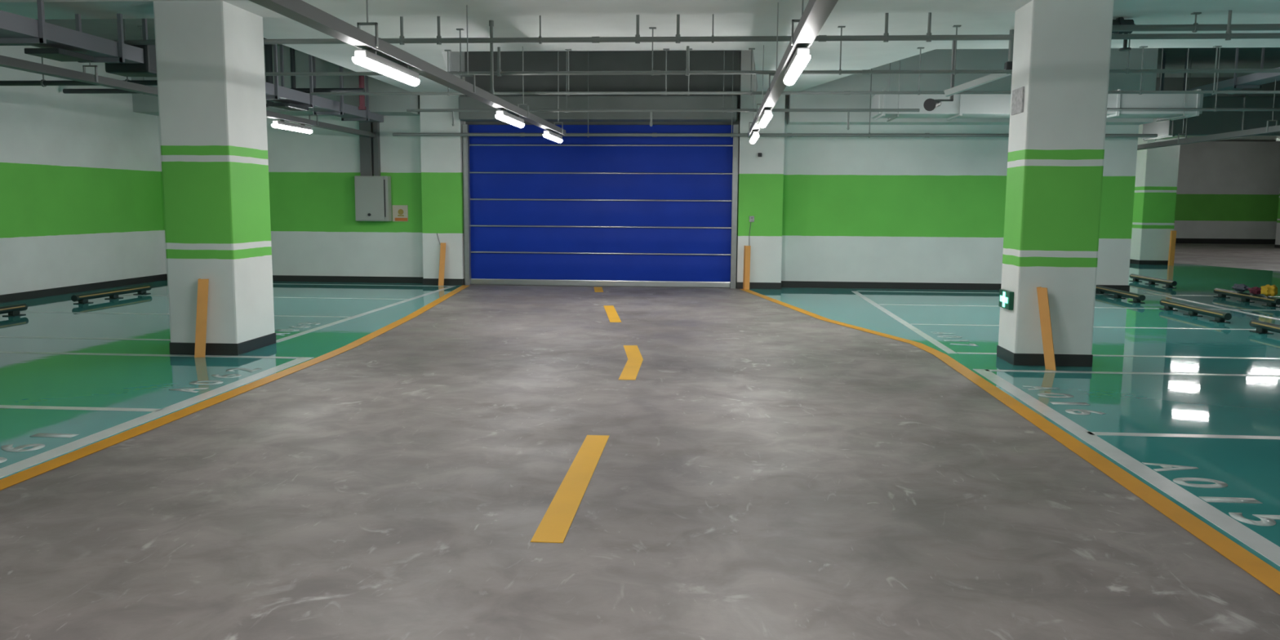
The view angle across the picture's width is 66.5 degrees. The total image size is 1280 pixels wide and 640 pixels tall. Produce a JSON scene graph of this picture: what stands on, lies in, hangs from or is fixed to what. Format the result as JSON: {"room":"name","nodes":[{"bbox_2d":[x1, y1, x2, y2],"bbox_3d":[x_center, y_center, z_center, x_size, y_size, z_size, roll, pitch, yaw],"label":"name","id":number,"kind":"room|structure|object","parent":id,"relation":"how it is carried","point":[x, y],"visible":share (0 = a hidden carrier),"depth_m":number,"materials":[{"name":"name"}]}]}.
{"room":"parking garage","nodes":[
{"label":"parking garage","id":0,"kind":"room"},
{"bbox_2d":[0,45,165,294],"bbox_3d":[-10.728,-1.388,5.103,0.200,4.600,29.200,1,7,4],"label":"wall","id":1,"kind":"structure","parent":0,"point":[81,203],"depth_m":16.77,"materials":[{"name":"paint"}]},
{"bbox_2d":[0,274,166,302],"bbox_3d":[-10.633,0.835,5.361,0.020,0.125,28.800,1,7,4],"label":"baseboard","id":2,"kind":"structure","parent":1,"relation":"attached to","point":[91,286],"depth_m":16.90,"materials":[{"name":"grey paint"}]},
{"bbox_2d":[464,50,740,124],"bbox_3d":[-0.724,-4.437,18.848,5.260,1.380,0.540,1,7,4],"label":"wall","id":3,"kind":"structure","parent":0,"point":[578,60],"depth_m":18.54,"materials":[{"name":"concrete"}]},
{"bbox_2d":[0,243,1279,639],"bbox_3d":[10.792,-0.231,16.818,41.400,0.206,55.400,1,7,4],"label":"floor","id":4,"kind":"structure","parent":0,"point":[403,461],"depth_m":5.92,"materials":[{"name":"concrete"}]},
{"bbox_2d":[0,303,27,316],"bbox_3d":[-8.697,-0.041,12.682,0.180,0.150,1.980,1,7,4],"label":"wheel stop","id":5,"kind":"object","parent":4,"relation":"on","point":[14,310],"visible":1,"depth_m":13.39,"materials":[{"name":"grey rubber"}]},
{"bbox_2d":[71,284,151,304],"bbox_3d":[-8.553,-0.420,15.858,0.180,0.150,1.980,1,7,4],"label":"wheel stop","id":6,"kind":"object","parent":4,"relation":"on","point":[82,299],"visible":1,"depth_m":15.75,"materials":[{"name":"grey rubber"}]},
{"bbox_2d":[194,278,208,357],"bbox_3d":[-4.509,-0.020,9.997,0.131,0.797,0.166,3,7,23],"label":"guard","id":7,"kind":"object","parent":4,"relation":"on","point":[202,284],"visible":1,"depth_m":9.98,"materials":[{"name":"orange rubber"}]},
{"bbox_2d":[153,0,275,355],"bbox_3d":[-4.495,-1.922,10.338,0.742,4.500,0.892,1,7,4],"label":"pillar","id":8,"kind":"structure","parent":4,"relation":"on","point":[210,55],"depth_m":10.03,"materials":[{"name":"paint"}]},
{"bbox_2d":[438,242,445,285],"bbox_3d":[-3.819,-1.071,18.734,0.131,0.817,0.163,5,8,33],"label":"guard","id":9,"kind":"object","parent":4,"relation":"on","point":[442,247],"visible":1,"depth_m":18.72,"materials":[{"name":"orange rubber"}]},
{"bbox_2d":[419,94,464,285],"bbox_3d":[-3.788,-2.934,18.828,0.792,4.500,0.412,1,7,4],"label":"pillar","id":10,"kind":"structure","parent":4,"relation":"on","point":[442,157],"depth_m":18.69,"materials":[{"name":"paint"}]},
{"bbox_2d":[458,95,738,288],"bbox_3d":[-0.792,-2.389,18.396,5.245,3.560,0.630,1,7,4],"label":"door","id":11,"kind":"structure","parent":10,"relation":"attached to","point":[644,211],"depth_m":18.66,"materials":[{"name":"blue plastic"}]},
{"bbox_2d":[742,245,751,289],"bbox_3d":[2.011,-0.987,18.361,0.131,0.817,0.167,1,7,4],"label":"guard","id":12,"kind":"object","parent":4,"relation":"on","point":[747,248],"visible":1,"depth_m":18.34,"materials":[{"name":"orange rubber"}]},
{"bbox_2d":[736,49,785,288],"bbox_3d":[2.288,-2.851,18.478,0.842,4.500,0.502,1,7,4],"label":"pillar","id":13,"kind":"structure","parent":4,"relation":"on","point":[760,179],"depth_m":18.29,"materials":[{"name":"paint"}]},
{"bbox_2d":[748,216,754,239],"bbox_3d":[2.099,-1.668,18.364,0.091,0.575,0.043,1,7,4],"label":"button","id":14,"kind":"object","parent":13,"relation":"attached to","point":[751,218],"visible":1,"depth_m":18.33,"materials":[{"name":"grey plastic"}]},
{"bbox_2d":[996,0,1113,366],"bbox_3d":[4.185,-1.803,9.831,0.772,4.500,0.602,1,7,4],"label":"pillar","id":15,"kind":"structure","parent":4,"relation":"on","point":[1062,48],"depth_m":9.61,"materials":[{"name":"paint"}]},
{"bbox_2d":[998,288,1013,310],"bbox_3d":[3.770,-0.213,10.048,0.050,0.185,0.360,1,7,4],"label":"sign","id":16,"kind":"object","parent":15,"relation":"attached to","point":[1006,297],"visible":1,"depth_m":9.96,"materials":[{"name":"green plastic"}]},
{"bbox_2d":[1011,86,1024,115],"bbox_3d":[3.800,-2.201,9.813,0.018,0.250,0.350,1,7,4],"label":"plate","id":17,"kind":"object","parent":15,"relation":"attached to","point":[1018,95],"visible":1,"depth_m":9.78,"materials":[{"name":"grey metal"}]},
{"bbox_2d":[1036,286,1056,370],"bbox_3d":[4.013,0.082,9.628,0.084,0.797,0.291,-3,7,-24],"label":"guard","id":18,"kind":"object","parent":15,"relation":"attached to","point":[1042,295],"visible":1,"depth_m":9.60,"materials":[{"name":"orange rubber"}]},
{"bbox_2d":[1095,284,1145,302],"bbox_3d":[8.392,-0.458,17.127,0.180,0.150,1.980,1,7,4],"label":"wheel stop","id":19,"kind":"object","parent":4,"relation":"on","point":[1117,294],"visible":0.97,"depth_m":17.01,"materials":[{"name":"grey rubber"}]},
{"bbox_2d":[1129,274,1177,288],"bbox_3d":[10.603,-0.810,20.198,0.180,0.150,1.980,1,7,4],"label":"wheel stop","id":20,"kind":"object","parent":4,"relation":"on","point":[1169,283],"visible":1,"depth_m":20.09,"materials":[{"name":"grey rubber"}]},
{"bbox_2d":[1129,124,1180,265],"bbox_3d":[14.349,-3.859,27.576,0.882,4.500,1.712,1,7,4],"label":"pillar","id":21,"kind":"structure","parent":4,"relation":"on","point":[1157,168],"depth_m":26.85,"materials":[{"name":"paint"}]},
{"bbox_2d":[1168,230,1176,265],"bbox_3d":[14.603,-1.974,26.767,0.146,0.947,0.253,5,8,32],"label":"guard","id":22,"kind":"object","parent":21,"relation":"attached to","point":[1173,233],"visible":1,"depth_m":26.75,"materials":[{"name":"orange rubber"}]},
{"bbox_2d":[1159,298,1231,322],"bbox_3d":[8.196,-0.139,14.453,0.180,0.150,1.980,1,7,4],"label":"wheel stop","id":23,"kind":"object","parent":4,"relation":"on","point":[1220,317],"visible":1,"depth_m":14.34,"materials":[{"name":"grey rubber"}]},
{"bbox_2d":[1213,288,1279,306],"bbox_3d":[10.329,-0.386,16.634,0.180,0.150,1.980,1,7,4],"label":"wheel stop","id":24,"kind":"object","parent":4,"relation":"on","point":[1222,293],"visible":1,"depth_m":16.54,"materials":[{"name":"grey rubber"}]},
{"bbox_2d":[1231,284,1249,292],"bbox_3d":[10.358,-0.558,16.834,0.259,0.148,0.493,1,7,4],"label":"cloth bundle","id":25,"kind":"object","parent":24,"relation":"on","point":[1237,287],"visible":0.93,"depth_m":16.72,"materials":[{"name":"grey fabric"}]},
{"bbox_2d":[1248,286,1261,294],"bbox_3d":[10.317,-0.493,16.334,0.202,0.136,0.326,1,7,4],"label":"cloth bundle","id":26,"kind":"object","parent":24,"relation":"on","point":[1255,291],"visible":0.84,"depth_m":16.27,"materials":[{"name":"red fabric"}]},
{"bbox_2d":[1260,284,1277,297],"bbox_3d":[10.288,-0.478,15.936,0.201,0.202,0.251,1,7,4],"label":"cloth bundle","id":27,"kind":"object","parent":24,"relation":"on","point":[1268,290],"visible":1,"depth_m":15.86,"materials":[{"name":"yellow fabric"}]},
{"bbox_2d":[1248,319,1279,333],"bbox_3d":[7.917,0.184,11.736,0.180,0.150,1.980,1,7,4],"label":"wheel stop","id":28,"kind":"object","parent":4,"relation":"on","point":[1262,327],"visible":1,"depth_m":12.43,"materials":[{"name":"grey rubber"}]},
{"bbox_2d":[1274,190,1279,248],"bbox_3d":[26.018,-5.064,38.303,1.212,4.500,1.012,1,7,4],"label":"pillar","id":29,"kind":"structure","parent":4,"relation":"on","point":[1277,245],"depth_m":38.87,"materials":[{"name":"paint"}]},
{"bbox_2d":[157,69,1138,286],"bbox_3d":[0.418,-3.837,26.185,18.800,4.600,15.180,1,7,4],"label":"wall","id":30,"kind":"structure","parent":0,"point":[855,209],"depth_m":18.64,"materials":[{"name":"paint"}]},
{"bbox_2d":[165,273,422,283],"bbox_3d":[-6.865,-0.823,19.425,5.380,0.125,0.025,1,7,4],"label":"baseboard","id":31,"kind":"structure","parent":30,"relation":"attached to","point":[275,277],"depth_m":19.33,"materials":[{"name":"grey paint"}]},
{"bbox_2d":[359,121,380,176],"bbox_3d":[-5.251,-3.376,18.948,0.370,1.150,0.118,1,7,4],"label":"duct","id":32,"kind":"object","parent":30,"relation":"attached to","point":[370,148],"depth_m":18.92,"materials":[{"name":"grey metal"}]},
{"bbox_2d":[354,175,391,221],"bbox_3d":[-5.199,-2.363,18.985,0.660,0.870,0.240,1,7,4],"label":"electrical box","id":33,"kind":"object","parent":30,"relation":"attached to","point":[373,202],"visible":1,"depth_m":18.89,"materials":[{"name":"grey paint"}]},
{"bbox_2d":[391,204,408,221],"bbox_3d":[-4.698,-2.090,19.107,0.310,0.315,0.024,1,7,4],"label":"notice","id":34,"kind":"object","parent":30,"relation":"attached to","point":[400,212],"visible":1,"depth_m":19.09,"materials":[{"name":"beige paper"}]},
{"bbox_2d":[781,280,1129,292],"bbox_3d":[5.971,-0.643,18.642,6.540,0.125,0.025,1,7,4],"label":"baseboard","id":35,"kind":"structure","parent":30,"relation":"attached to","point":[868,285],"depth_m":18.70,"materials":[{"name":"grey paint"}]},
{"bbox_2d":[36,18,1279,141],"bbox_3d":[10.823,-4.870,16.263,41.400,0.250,55.400,1,7,4],"label":"ceiling","id":36,"kind":"structure","parent":0,"point":[1248,57],"depth_m":18.27,"materials":[{"name":"concrete"}]},
{"bbox_2d":[0,18,157,86],"bbox_3d":[-7.895,-3.848,13.278,3.950,1.321,0.099,1,7,4],"label":"pipe","id":37,"kind":"object","parent":36,"relation":"hanging from","point":[42,82],"visible":0.63,"depth_m":13.32,"materials":[{"name":"grey metal"}]},
{"bbox_2d":[0,0,383,122],"bbox_3d":[-6.071,-3.023,6.949,0.520,1.430,23.950,1,7,4],"label":"cable tray","id":38,"kind":"object","parent":36,"relation":"hanging from","point":[55,42],"visible":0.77,"depth_m":10.49,"materials":[{"name":"grey metal"}]},
{"bbox_2d":[0,55,375,137],"bbox_3d":[-6.071,-2.206,7.122,0.144,0.423,23.700,1,7,4],"label":"lighting trunking","id":39,"kind":"object","parent":38,"relation":"hanging from","point":[5,61],"depth_m":10.80,"materials":[{"name":"grey paint"}]},
{"bbox_2d":[275,124,312,133],"bbox_3d":[-5.444,-2.997,15.325,0.094,0.052,1.235,1,7,4],"label":"diffuser","id":40,"kind":"object","parent":39,"relation":"attached to","point":[295,127],"depth_m":15.34,"materials":[{"name":"white plastic"}]},
{"bbox_2d":[62,26,364,94],"bbox_3d":[-7.076,-4.287,16.092,5.150,1.108,0.113,1,7,4],"label":"pipe","id":41,"kind":"object","parent":36,"relation":"hanging from","point":[303,90],"visible":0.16,"depth_m":16.23,"materials":[{"name":"grey metal"}]},
{"bbox_2d":[263,37,274,107],"bbox_3d":[-6.519,-4.358,17.151,0.180,1.210,0.180,1,7,4],"label":"pipe","id":42,"kind":"object","parent":36,"relation":"hanging from","point":[268,47],"visible":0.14,"depth_m":17.09,"materials":[{"name":"grey metal"}]},
{"bbox_2d":[131,45,419,115],"bbox_3d":[-6.890,-4.542,18.582,5.340,1.210,0.820,1,7,4],"label":"ceiling beam","id":43,"kind":"structure","parent":36,"relation":"attached to","point":[385,105],"depth_m":18.10,"materials":[{"name":"grey paint"}]},
{"bbox_2d":[289,47,296,88],"bbox_3d":[-6.197,-4.389,17.426,0.120,1.210,0.120,1,7,4],"label":"pipe","id":44,"kind":"object","parent":36,"relation":"hanging from","point":[291,50],"visible":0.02,"depth_m":17.38,"materials":[{"name":"grey metal"}]},
{"bbox_2d":[358,75,366,110],"bbox_3d":[-4.636,-4.174,16.221,0.135,1.330,0.135,1,7,4],"label":"pipe","id":45,"kind":"object","parent":36,"relation":"hanging from","point":[362,98],"visible":0.45,"depth_m":16.24,"materials":[{"name":"red metal"}]},
{"bbox_2d":[248,0,565,142],"bbox_3d":[-2.198,-2.416,4.022,0.144,1.888,24.200,1,7,4],"label":"lighting trunking","id":46,"kind":"object","parent":36,"relation":"hanging from","point":[299,11],"depth_m":7.52,"materials":[{"name":"grey paint"}]},
{"bbox_2d":[360,57,419,86],"bbox_3d":[-1.940,-1.914,7.569,0.094,0.052,1.235,1,7,4],"label":"diffuser","id":47,"kind":"object","parent":46,"relation":"attached to","point":[376,64],"depth_m":7.50,"materials":[{"name":"white plastic"}]},
{"bbox_2d":[500,115,524,128],"bbox_3d":[-1.595,-2.450,12.064,0.094,0.052,1.235,1,7,4],"label":"diffuser","id":48,"kind":"object","parent":46,"relation":"attached to","point":[510,119],"depth_m":12.05,"materials":[{"name":"white plastic"}]},
{"bbox_2d":[546,134,562,142],"bbox_3d":[-1.351,-2.827,15.232,0.094,0.052,1.235,1,7,4],"label":"diffuser","id":49,"kind":"object","parent":46,"relation":"attached to","point":[557,138],"depth_m":15.29,"materials":[{"name":"white plastic"}]},
{"bbox_2d":[0,0,1279,19],"bbox_3d":[10.258,-3.445,9.017,41.000,0.885,0.910,1,7,4],"label":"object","id":50,"kind":"structure","parent":36,"relation":"attached to","point":[53,9],"depth_m":9.87,"materials":[{"name":"paint"}]},
{"bbox_2d":[0,9,1279,45],"bbox_3d":[6.360,-3.427,9.870,32.900,1.156,0.079,1,7,4],"label":"pipe","id":51,"kind":"object","parent":36,"relation":"hanging from","point":[1228,36],"visible":0.67,"depth_m":10.34,"materials":[{"name":"grey metal"}]},
{"bbox_2d":[406,50,919,129],"bbox_3d":[0.269,-3.671,14.187,7.500,1.780,0.062,1,7,4],"label":"pipe","id":52,"kind":"object","parent":36,"relation":"hanging from","point":[565,110],"visible":0.9,"depth_m":14.24,"materials":[{"name":"grey metal"}]},
{"bbox_2d":[392,49,1157,137],"bbox_3d":[2.211,-4.080,17.271,13.500,1.674,0.085,1,7,4],"label":"pipe","id":53,"kind":"object","parent":36,"relation":"hanging from","point":[521,134],"visible":0.78,"depth_m":17.37,"materials":[{"name":"grey metal"}]},
{"bbox_2d":[747,0,838,143],"bbox_3d":[0.928,-2.391,3.987,0.144,1.888,24.600,1,7,4],"label":"lighting trunking","id":54,"kind":"object","parent":36,"relation":"hanging from","point":[816,12],"depth_m":7.07,"materials":[{"name":"grey paint"}]},
{"bbox_2d":[749,136,758,143],"bbox_3d":[1.767,-2.790,15.098,0.094,0.052,1.235,1,7,4],"label":"diffuser","id":55,"kind":"object","parent":54,"relation":"attached to","point":[753,140],"depth_m":15.10,"materials":[{"name":"white plastic"}]},
{"bbox_2d":[759,115,770,128],"bbox_3d":[1.513,-2.395,11.781,0.094,0.052,1.235,1,7,4],"label":"diffuser","id":56,"kind":"object","parent":54,"relation":"attached to","point":[763,122],"depth_m":11.75,"materials":[{"name":"white plastic"}]},
{"bbox_2d":[783,56,808,85],"bbox_3d":[1.172,-1.866,7.346,0.094,0.052,1.235,1,7,4],"label":"diffuser","id":57,"kind":"object","parent":54,"relation":"attached to","point":[795,68],"depth_m":7.27,"materials":[{"name":"white plastic"}]},
{"bbox_2d":[787,48,1158,124],"bbox_3d":[6.000,-4.301,17.924,6.450,1.360,0.620,1,7,4],"label":"ceiling beam","id":58,"kind":"structure","parent":36,"relation":"attached to","point":[937,59],"depth_m":17.67,"materials":[{"name":"paint"}]},
{"bbox_2d":[950,40,955,88],"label":"rod","id":59,"kind":"object","parent":58,"relation":"hanging from","point":[952,82],"depth_m":11.82,"materials":[{"name":"grey metal"}]},
{"bbox_2d":[871,48,1203,121],"bbox_3d":[6.362,-3.989,15.802,5.000,1.450,0.920,1,7,4],"label":"air duct","id":60,"kind":"object","parent":36,"relation":"hanging from","point":[963,105],"visible":0.56,"depth_m":15.54,"materials":[{"name":"grey metal"}]},
{"bbox_2d":[1106,48,1279,111],"bbox_3d":[14.976,-3.780,14.357,16.400,1.405,0.068,1,7,4],"label":"pipe","id":61,"kind":"object","parent":36,"relation":"hanging from","point":[1215,108],"visible":0.73,"depth_m":14.89,"materials":[{"name":"grey metal"}]},
{"bbox_2d":[1137,79,1279,150],"bbox_3d":[9.668,-3.677,14.474,0.144,1.710,41.000,1,7,4],"label":"lighting trunking","id":62,"kind":"object","parent":36,"relation":"hanging from","point":[1273,129],"visible":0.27,"depth_m":16.54,"materials":[{"name":"grey paint"}]},
{"bbox_2d":[1142,57,1279,142],"bbox_3d":[16.926,-4.265,18.997,13.220,1.520,1.320,1,7,4],"label":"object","id":63,"kind":"object","parent":36,"relation":"hanging from","point":[1209,122],"visible":0.53,"depth_m":18.87,"materials":[{"name":"silver metal"}]},
{"bbox_2d":[1155,77,1279,96],"bbox_3d":[20.692,-4.951,21.454,22.100,0.710,0.800,1,7,4],"label":"ceiling beam","id":64,"kind":"structure","parent":36,"relation":"attached to","point":[1170,83],"depth_m":21.64,"materials":[{"name":"concrete"}]},
{"bbox_2d":[1160,47,1279,97],"bbox_3d":[9.899,-4.408,17.399,0.428,0.950,15.000,1,7,4],"label":"cable tray","id":65,"kind":"object","parent":36,"relation":"hanging from","point":[1255,80],"visible":0.27,"depth_m":15.65,"materials":[{"name":"grey metal"}]},
{"bbox_2d":[262,9,1279,96],"bbox_3d":[13.279,-3.974,13.414,35.650,0.840,8.380,1,7,4],"label":"ceiling","id":66,"kind":"structure","parent":0,"point":[855,55],"depth_m":11.64,"materials":[{"name":"paint"}]},
{"bbox_2d":[488,20,494,94],"bbox_3d":[-1.668,-2.952,10.977,0.054,0.810,0.054,1,7,4],"label":"pipe","id":67,"kind":"object","parent":66,"relation":"hanging from","point":[491,22],"visible":0.88,"depth_m":10.96,"materials":[{"name":"grey metal"}]},
{"bbox_2d":[264,23,1279,76],"bbox_3d":[7.126,-3.007,10.810,23.500,0.543,0.060,1,7,4],"label":"pipe","id":68,"kind":"object","parent":66,"relation":"hanging from","point":[1126,71],"visible":0.8,"depth_m":11.28,"materials":[{"name":"grey metal"}]},
{"bbox_2d":[311,45,1279,95],"bbox_3d":[7.245,-3.164,12.368,23.500,0.599,0.060,1,7,4],"label":"pipe","id":69,"kind":"object","parent":66,"relation":"hanging from","point":[1140,91],"visible":0.92,"depth_m":12.77,"materials":[{"name":"grey metal"}]},
{"bbox_2d":[923,94,953,111],"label":"security camera","id":70,"kind":"object","parent":66,"relation":"hanging from","point":[930,104],"depth_m":11.76,"materials":[{"name":"black plastic"}]},
{"bbox_2d":[943,29,1013,97],"bbox_3d":[4.011,-3.017,11.480,0.809,0.723,0.145,4,8,27],"label":"tray arm","id":71,"kind":"object","parent":66,"relation":"attached to","point":[1007,65],"visible":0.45,"depth_m":11.45,"materials":[{"name":"grey paint"}]},
{"bbox_2d":[1111,31,1132,34],"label":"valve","id":72,"kind":"object","parent":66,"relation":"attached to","point":[1128,32],"depth_m":10.51,"materials":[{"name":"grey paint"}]},
{"bbox_2d":[1112,17,1133,25],"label":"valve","id":73,"kind":"object","parent":66,"relation":"attached to","point":[1120,20],"depth_m":10.47,"materials":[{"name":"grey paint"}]},
{"bbox_2d":[1119,39,1131,51],"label":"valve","id":74,"kind":"object","parent":66,"relation":"attached to","point":[1125,47],"depth_m":10.53,"materials":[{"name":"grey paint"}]},
{"bbox_2d":[1111,12,1279,32],"bbox_3d":[13.733,-2.996,9.647,18.150,0.199,0.096,1,7,4],"label":"pipe","id":75,"kind":"object","parent":66,"relation":"hanging from","point":[1195,27],"visible":0.84,"depth_m":10.22,"materials":[{"name":"grey metal"}]},
{"bbox_2d":[1173,141,1279,239],"bbox_3d":[22.380,-5.719,43.150,22.400,4.600,0.200,1,7,4],"label":"wall","id":76,"kind":"structure","parent":0,"point":[1226,189],"depth_m":42.79,"materials":[{"name":"paint"}]},
{"bbox_2d":[1175,238,1275,244],"bbox_3d":[22.257,-3.533,43.304,22.200,0.220,0.030,1,7,4],"label":"baseboard","id":77,"kind":"structure","parent":76,"relation":"attached to","point":[1223,241],"depth_m":43.02,"materials":[{"name":"grey paint"}]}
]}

